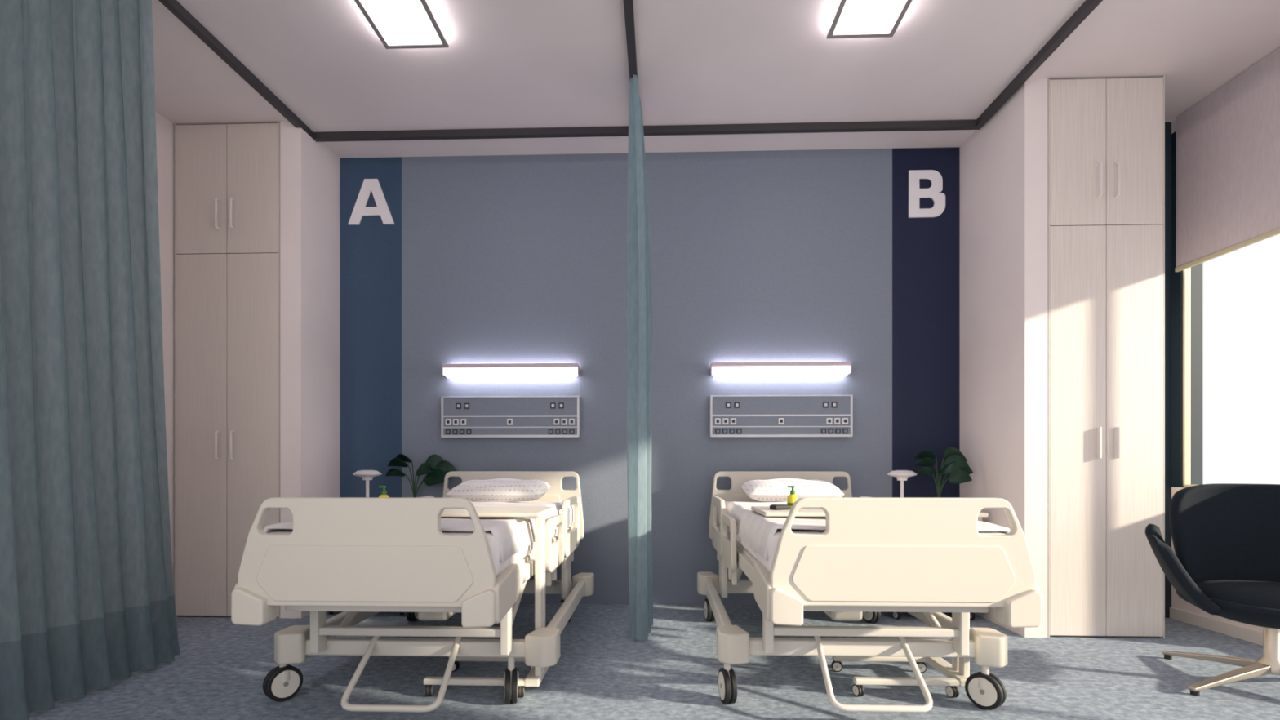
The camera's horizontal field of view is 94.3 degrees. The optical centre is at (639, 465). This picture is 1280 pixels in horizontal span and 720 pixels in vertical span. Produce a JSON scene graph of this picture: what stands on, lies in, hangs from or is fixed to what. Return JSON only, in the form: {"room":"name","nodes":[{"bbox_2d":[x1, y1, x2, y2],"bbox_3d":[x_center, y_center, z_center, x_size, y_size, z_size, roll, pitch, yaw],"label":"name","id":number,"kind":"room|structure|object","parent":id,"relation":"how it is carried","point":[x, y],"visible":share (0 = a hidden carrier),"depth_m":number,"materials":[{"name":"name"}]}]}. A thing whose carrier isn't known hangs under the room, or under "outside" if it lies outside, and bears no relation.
{"room":"hospital room","nodes":[
{"label":"hospital room","id":0,"kind":"room"},
{"bbox_2d":[155,111,174,593],"bbox_3d":[-3.241,-0.625,1.843,0.200,3.250,5.070,0,0,2],"label":"wall","id":1,"kind":"structure","parent":0,"point":[165,129],"depth_m":3.87,"materials":[{"name":"white paint"}]},
{"bbox_2d":[280,120,339,618],"bbox_3d":[-2.273,-0.625,4.163,0.140,3.250,0.570,0,0,2],"label":"wall","id":2,"kind":"structure","parent":0,"point":[309,170],"depth_m":3.94,"materials":[{"name":"white paint"}]},
{"bbox_2d":[339,156,401,497],"bbox_3d":[-1.990,-0.625,4.413,0.510,3.250,0.150,0,0,2],"label":"strip","id":3,"kind":"object","parent":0,"point":[371,251],"visible":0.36,"depth_m":4.34,"materials":[{"name":"blue paint"}]},
{"bbox_2d":[347,178,394,225],"bbox_3d":[-1.960,-1.922,4.330,0.340,0.330,0.018,0,0,2],"label":"letter","id":4,"kind":"object","parent":3,"relation":"attached to","point":[360,210],"depth_m":4.32,"materials":[{"name":"white"}]},
{"bbox_2d":[401,148,892,604],"bbox_3d":[0.029,-0.625,4.346,3.530,3.250,0.150,0,0,2],"label":"wall","id":5,"kind":"structure","parent":0,"point":[765,255],"depth_m":4.27,"materials":[{"name":"paint"}]},
{"bbox_2d":[440,395,580,437],"bbox_3d":[-0.929,-0.346,4.269,0.996,0.295,0.068,0,0,2],"label":"panel","id":6,"kind":"object","parent":5,"relation":"attached to","point":[497,416],"visible":1,"depth_m":4.24,"materials":[{"name":"grey paint"}]},
{"bbox_2d":[445,418,451,425],"bbox_3d":[-1.375,-0.310,4.255,0.040,0.045,0.006,0,0,2],"label":"outlet","id":7,"kind":"object","parent":6,"relation":"attached to","point":[448,421],"depth_m":4.25,"materials":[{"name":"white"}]},
{"bbox_2d":[453,418,458,425],"bbox_3d":[-1.320,-0.310,4.253,0.040,0.045,0.006,0,0,2],"label":"outlet","id":8,"kind":"object","parent":6,"relation":"attached to","point":[455,421],"depth_m":4.25,"materials":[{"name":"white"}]},
{"bbox_2d":[460,418,466,425],"bbox_3d":[-1.265,-0.310,4.251,0.040,0.045,0.006,0,0,2],"label":"outlet","id":9,"kind":"object","parent":6,"relation":"attached to","point":[463,421],"depth_m":4.25,"materials":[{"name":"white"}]},
{"bbox_2d":[506,418,512,425],"bbox_3d":[-0.930,-0.310,4.240,0.040,0.045,0.006,0,0,2],"label":"outlet","id":10,"kind":"object","parent":6,"relation":"attached to","point":[509,421],"depth_m":4.24,"materials":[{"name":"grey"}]},
{"bbox_2d":[553,418,559,425],"bbox_3d":[-0.595,-0.310,4.229,0.040,0.045,0.006,0,0,2],"label":"outlet","id":11,"kind":"object","parent":6,"relation":"attached to","point":[556,421],"depth_m":4.23,"materials":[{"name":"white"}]},
{"bbox_2d":[561,418,567,425],"bbox_3d":[-0.540,-0.310,4.227,0.040,0.045,0.006,0,0,2],"label":"outlet","id":12,"kind":"object","parent":6,"relation":"attached to","point":[564,421],"depth_m":4.22,"materials":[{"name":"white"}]},
{"bbox_2d":[568,418,574,425],"bbox_3d":[-0.485,-0.310,4.225,0.040,0.045,0.006,0,0,2],"label":"outlet","id":13,"kind":"object","parent":6,"relation":"attached to","point":[571,421],"depth_m":4.22,"materials":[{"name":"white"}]},
{"bbox_2d":[441,363,579,377],"bbox_3d":[-0.924,-0.678,4.261,0.978,0.092,0.085,0,0,2],"label":"wall light","id":14,"kind":"object","parent":5,"relation":"attached to","point":[487,370],"visible":1,"depth_m":4.23,"materials":[{"name":"grey plastic"}]},
{"bbox_2d":[444,368,577,376],"bbox_3d":[-0.924,-0.667,4.254,0.954,0.050,0.062,0,0,2],"label":"diffuser","id":15,"kind":"object","parent":14,"relation":"attached to","point":[447,371],"depth_m":4.23,"materials":[{"name":"white plastic"}]},
{"bbox_2d":[710,361,851,377],"bbox_3d":[0.990,-0.678,4.197,0.978,0.092,0.085,0,0,2],"label":"wall light","id":16,"kind":"object","parent":5,"relation":"attached to","point":[772,368],"visible":1,"depth_m":4.16,"materials":[{"name":"grey plastic"}]},
{"bbox_2d":[712,366,849,374],"bbox_3d":[0.990,-0.667,4.191,0.954,0.050,0.062,0,0,2],"label":"diffuser","id":17,"kind":"object","parent":16,"relation":"attached to","point":[716,370],"depth_m":4.16,"materials":[{"name":"white plastic"}]},
{"bbox_2d":[709,395,853,437],"bbox_3d":[0.995,-0.346,4.205,0.996,0.295,0.068,0,0,2],"label":"panel","id":18,"kind":"object","parent":5,"relation":"attached to","point":[730,415],"visible":1,"depth_m":4.18,"materials":[{"name":"grey paint"}]},
{"bbox_2d":[715,417,720,424],"bbox_3d":[0.549,-0.310,4.191,0.040,0.045,0.006,0,0,2],"label":"outlet","id":19,"kind":"object","parent":18,"relation":"attached to","point":[717,420],"depth_m":4.19,"materials":[{"name":"white plastic"}]},
{"bbox_2d":[722,417,728,424],"bbox_3d":[0.604,-0.310,4.189,0.040,0.045,0.006,0,0,2],"label":"outlet","id":20,"kind":"object","parent":18,"relation":"attached to","point":[725,420],"depth_m":4.19,"materials":[{"name":"white plastic"}]},
{"bbox_2d":[730,417,736,424],"bbox_3d":[0.659,-0.310,4.187,0.040,0.045,0.006,0,0,2],"label":"outlet","id":21,"kind":"object","parent":18,"relation":"attached to","point":[733,420],"depth_m":4.18,"materials":[{"name":"white plastic"}]},
{"bbox_2d":[777,417,784,424],"bbox_3d":[0.994,-0.310,4.176,0.040,0.045,0.006,0,0,2],"label":"outlet","id":22,"kind":"object","parent":18,"relation":"attached to","point":[780,420],"depth_m":4.17,"materials":[{"name":"grey plastic"}]},
{"bbox_2d":[826,417,832,424],"bbox_3d":[1.329,-0.310,4.165,0.040,0.045,0.006,0,0,2],"label":"outlet","id":23,"kind":"object","parent":18,"relation":"attached to","point":[828,420],"depth_m":4.16,"materials":[{"name":"white plastic"}]},
{"bbox_2d":[834,417,839,424],"bbox_3d":[1.384,-0.310,4.163,0.040,0.045,0.006,0,0,2],"label":"outlet","id":24,"kind":"object","parent":18,"relation":"attached to","point":[837,420],"depth_m":4.16,"materials":[{"name":"white plastic"}]},
{"bbox_2d":[842,417,848,424],"bbox_3d":[1.439,-0.310,4.162,0.040,0.045,0.006,0,0,2],"label":"outlet","id":25,"kind":"object","parent":18,"relation":"attached to","point":[845,420],"depth_m":4.16,"materials":[{"name":"white plastic"}]},
{"bbox_2d":[29,603,1279,719],"bbox_3d":[0.111,1.050,1.847,7.100,0.100,5.300,0,0,2],"label":"floor","id":26,"kind":"structure","parent":0,"point":[222,666],"depth_m":2.80,"materials":[{"name":"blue carpet"}]},
{"bbox_2d":[174,121,279,617],"bbox_3d":[-2.703,-0.624,4.108,0.705,3.248,0.507,0,0,2],"label":"wardrobe","id":27,"kind":"object","parent":26,"relation":"on","point":[227,176],"visible":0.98,"depth_m":3.89,"materials":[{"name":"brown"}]},
{"bbox_2d":[328,611,404,615],"bbox_3d":[-1.825,0.652,4.102,0.600,0.695,0.422,0,0,2],"label":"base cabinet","id":28,"kind":"object","parent":26,"relation":"on","point":[330,612],"visible":0.11,"depth_m":3.96,"materials":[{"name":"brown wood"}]},
{"bbox_2d":[352,470,382,497],"bbox_3d":[-1.834,0.169,3.993,0.180,0.272,0.180,0,0,2],"label":"table lamp","id":29,"kind":"object","parent":28,"relation":"on","point":[366,475],"visible":0.6,"depth_m":3.96,"materials":[{"name":"white"}]},
{"bbox_2d":[378,485,389,497],"bbox_3d":[-1.147,0.144,2.659,0.049,0.105,0.049,0,0,2],"label":"sanitizer bottle","id":30,"kind":"object","parent":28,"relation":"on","point":[384,493],"visible":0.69,"depth_m":2.65,"materials":[{"name":"yellow"}]},
{"bbox_2d":[385,453,457,497],"bbox_3d":[-1.553,0.112,4.224,0.517,0.387,0.124,0,0,2],"label":"potted plant","id":31,"kind":"object","parent":28,"relation":"on","point":[439,468],"visible":0.84,"depth_m":4.22,"materials":[{"name":"green plant"}]},
{"bbox_2d":[231,471,594,712],"bbox_3d":[-0.943,0.521,3.073,1.239,0.957,2.090,0,0,2],"label":"hospital bed","id":32,"kind":"object","parent":26,"relation":"on","point":[360,557],"visible":0.97,"depth_m":2.13,"materials":[{"name":"beige plastic"}]},
{"bbox_2d":[446,489,547,502],"bbox_3d":[-0.894,0.188,3.812,0.600,0.096,0.400,0,0,2],"label":"pillow","id":33,"kind":"object","parent":32,"relation":"on","point":[491,495],"depth_m":3.63,"materials":[{"name":"white fabric"}]},
{"bbox_2d":[446,478,551,494],"bbox_3d":[-0.894,0.132,3.812,0.600,0.096,0.400,0,0,2],"label":"pillow","id":34,"kind":"object","parent":32,"relation":"on","point":[497,486],"depth_m":3.65,"materials":[{"name":"white fabric"}]},
{"bbox_2d":[422,506,555,697],"bbox_3d":[-0.871,0.599,2.690,0.920,0.803,0.440,0,0,2],"label":"table","id":35,"kind":"object","parent":26,"relation":"on","point":[535,677],"visible":0.69,"depth_m":2.58,"materials":[{"name":"beige metal"}]},
{"bbox_2d":[697,471,1041,712],"bbox_3d":[0.942,0.521,3.070,1.190,0.957,2.090,0,0,2],"label":"hospital bed","id":36,"kind":"object","parent":26,"relation":"on","point":[924,558],"visible":0.98,"depth_m":2.07,"materials":[{"name":"beige plastic"}]},
{"bbox_2d":[741,485,844,502],"bbox_3d":[0.967,0.188,3.810,0.600,0.096,0.400,0,0,2],"label":"pillow","id":37,"kind":"object","parent":36,"relation":"on","point":[759,493],"depth_m":3.63,"materials":[{"name":"white fabric"}]},
{"bbox_2d":[742,478,844,494],"bbox_3d":[0.967,0.132,3.810,0.600,0.096,0.400,0,0,2],"label":"pillow","id":38,"kind":"object","parent":36,"relation":"on","point":[777,486],"depth_m":3.65,"materials":[{"name":"white fabric"}]},
{"bbox_2d":[751,506,988,697],"bbox_3d":[0.990,0.599,2.689,0.920,0.803,0.440,0,0,2],"label":"table","id":39,"kind":"object","parent":26,"relation":"on","point":[957,673],"visible":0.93,"depth_m":2.57,"materials":[{"name":"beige metal"}]},
{"bbox_2d":[769,504,790,510],"bbox_3d":[0.623,0.186,2.641,0.080,0.022,0.050,0,0,-21],"label":"telephone handset","id":40,"kind":"object","parent":39,"relation":"on","point":[775,507],"visible":1,"depth_m":2.62,"materials":[{"name":"black plastic"}]},
{"bbox_2d":[786,485,798,509],"bbox_3d":[0.689,0.144,2.679,0.049,0.105,0.049,0,0,2],"label":"sanitizer bottle","id":41,"kind":"object","parent":39,"relation":"on","point":[792,498],"visible":0.79,"depth_m":2.66,"materials":[{"name":"yellow plastic"}]},
{"bbox_2d":[892,517,982,620],"bbox_3d":[1.908,0.652,3.978,0.590,0.695,0.422,0,0,2],"label":"base cabinet","id":42,"kind":"object","parent":26,"relation":"on","point":[896,615],"visible":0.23,"depth_m":3.83,"materials":[{"name":"brown wood"}]},
{"bbox_2d":[887,470,916,497],"bbox_3d":[1.720,0.169,3.895,0.180,0.272,0.180,0,0,2],"label":"table lamp","id":43,"kind":"object","parent":42,"relation":"on","point":[900,475],"visible":0.64,"depth_m":3.86,"materials":[{"name":"white"}]},
{"bbox_2d":[913,446,973,497],"bbox_3d":[1.999,0.091,3.883,0.403,0.429,0.201,0,0,2],"label":"potted plant","id":44,"kind":"object","parent":42,"relation":"on","point":[955,464],"visible":0.79,"depth_m":3.91,"materials":[{"name":"green plant"}]},
{"bbox_2d":[1047,75,1164,638],"bbox_3d":[2.705,-0.624,3.649,0.655,3.248,0.507,0,0,2],"label":"wardrobe","id":45,"kind":"object","parent":26,"relation":"on","point":[1106,136],"visible":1,"depth_m":3.43,"materials":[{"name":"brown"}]},
{"bbox_2d":[1145,483,1279,696],"bbox_3d":[2.839,0.546,2.670,0.895,0.909,0.665,0,0,32],"label":"lounge chair","id":46,"kind":"object","parent":26,"relation":"on","point":[1225,563],"visible":1,"depth_m":2.86,"materials":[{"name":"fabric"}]},
{"bbox_2d":[1195,579,1279,609],"bbox_3d":[2.824,0.580,2.649,0.581,0.090,0.541,0,0,31],"label":"seat cushion","id":47,"kind":"object","parent":46,"relation":"on","point":[1210,594],"depth_m":2.60,"materials":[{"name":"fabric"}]},
{"bbox_2d":[151,0,1279,158],"bbox_3d":[0.111,-2.300,1.847,7.100,0.100,5.300,0,0,2],"label":"ceiling","id":48,"kind":"structure","parent":0,"point":[505,64],"depth_m":3.32,"materials":[{"name":"paint"}]},
{"bbox_2d":[354,0,448,48],"bbox_3d":[-1.184,-2.225,2.831,0.335,0.050,0.600,0,0,2],"label":"ceiling light","id":49,"kind":"object","parent":48,"relation":"attached to","point":[397,24],"depth_m":2.96,"materials":[{"name":"white plastic"}]},
{"bbox_2d":[158,0,1102,142],"bbox_3d":[-0.085,-2.228,1.589,4.475,0.045,4.770,0,0,2],"label":"rail","id":50,"kind":"object","parent":48,"relation":"attached to","point":[174,6],"visible":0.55,"depth_m":3.89,"materials":[{"name":"grey metal"}]},
{"bbox_2d":[0,0,180,719],"bbox_3d":[-2.365,-0.610,1.861,0.217,3.190,2.450,0,0,2],"label":"privacy curtain","id":51,"kind":"object","parent":50,"relation":"hanging from","point":[87,595],"visible":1,"depth_m":2.48,"materials":[{"name":"teal fabric"}]},
{"bbox_2d":[626,74,653,640],"bbox_3d":[0.005,-0.607,3.511,0.144,3.190,0.343,0,0,6],"label":"privacy curtain","id":52,"kind":"object","parent":50,"relation":"hanging from","point":[639,296],"visible":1,"depth_m":3.38,"materials":[{"name":"teal fabric"}]},
{"bbox_2d":[826,0,912,38],"bbox_3d":[1.119,-2.225,2.754,0.335,0.050,0.600,0,0,2],"label":"ceiling light","id":53,"kind":"object","parent":48,"relation":"attached to","point":[852,19],"depth_m":2.93,"materials":[{"name":"white plastic"}]},
{"bbox_2d":[1174,47,1279,271],"bbox_3d":[3.409,-1.746,2.318,0.020,1.001,3.020,0,0,2],"label":"roller blind","id":54,"kind":"object","parent":48,"relation":"hanging from","point":[1228,142],"visible":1,"depth_m":3.47,"materials":[{"name":"fabric"}]},
{"bbox_2d":[892,146,959,497],"bbox_3d":[2.053,-0.625,4.279,0.520,3.250,0.150,0,0,2],"label":"strip","id":55,"kind":"object","parent":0,"point":[926,251],"visible":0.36,"depth_m":4.21,"materials":[{"name":"blue paint"}]},
{"bbox_2d":[908,169,945,217],"bbox_3d":[2.028,-1.920,4.198,0.252,0.330,0.018,0,0,2],"label":"letter","id":56,"kind":"object","parent":55,"relation":"attached to","point":[933,193],"depth_m":4.19,"materials":[{"name":"white"}]},
{"bbox_2d":[960,77,1047,637],"bbox_3d":[2.315,-0.625,3.870,0.130,3.250,0.850,0,0,2],"label":"wall","id":57,"kind":"structure","parent":0,"point":[1003,162],"depth_m":3.60,"materials":[{"name":"white paint"}]},
{"bbox_2d":[1171,118,1176,133],"bbox_3d":[3.436,-2.210,1.487,0.070,0.080,4.800,0,0,2],"label":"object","id":58,"kind":"object","parent":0,"point":[1173,122],"visible":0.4,"depth_m":3.87,"materials":[{"name":"white paint"}]},
{"bbox_2d":[1164,121,1203,617],"bbox_3d":[3.038,-0.625,4.112,1.300,3.250,0.420,0,0,2],"label":"window frame","id":59,"kind":"object","parent":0,"point":[1197,270],"visible":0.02,"depth_m":3.89,"materials":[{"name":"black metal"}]},
{"bbox_2d":[1171,487,1263,632],"bbox_3d":[3.503,0.572,3.511,0.070,0.857,0.750,0,0,2],"label":"wall","id":60,"kind":"structure","parent":0,"point":[1177,602],"depth_m":3.73,"materials":[{"name":"white paint"}]},
{"bbox_2d":[1176,487,1185,492],"bbox_3d":[3.457,0.158,3.477,0.040,0.030,0.680,0,0,2],"label":"sill","id":61,"kind":"structure","parent":60,"relation":"attached to","point":[1177,488],"depth_m":3.80,"materials":[{"name":"white"}]},
{"bbox_2d":[1182,267,1190,487],"bbox_3d":[3.508,-1.014,3.808,0.040,2.313,0.015,0,0,2],"label":"window frame","id":62,"kind":"structure","parent":60,"relation":"attached to","point":[1186,273],"depth_m":3.80,"materials":[{"name":"beige"}]},
{"bbox_2d":[1183,484,1196,487],"bbox_3d":[3.497,0.133,3.476,0.040,0.020,0.680,0,0,2],"label":"rail","id":63,"kind":"object","parent":60,"relation":"on","point":[1184,486],"visible":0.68,"depth_m":3.78,"materials":[{"name":"beige wood"}]},
{"bbox_2d":[1169,607,1263,645],"bbox_3d":[3.395,0.965,1.488,0.012,0.070,4.800,0,0,2],"label":"baseboard","id":64,"kind":"structure","parent":60,"relation":"attached to","point":[1227,628],"depth_m":3.55,"materials":[{"name":"white wood"}]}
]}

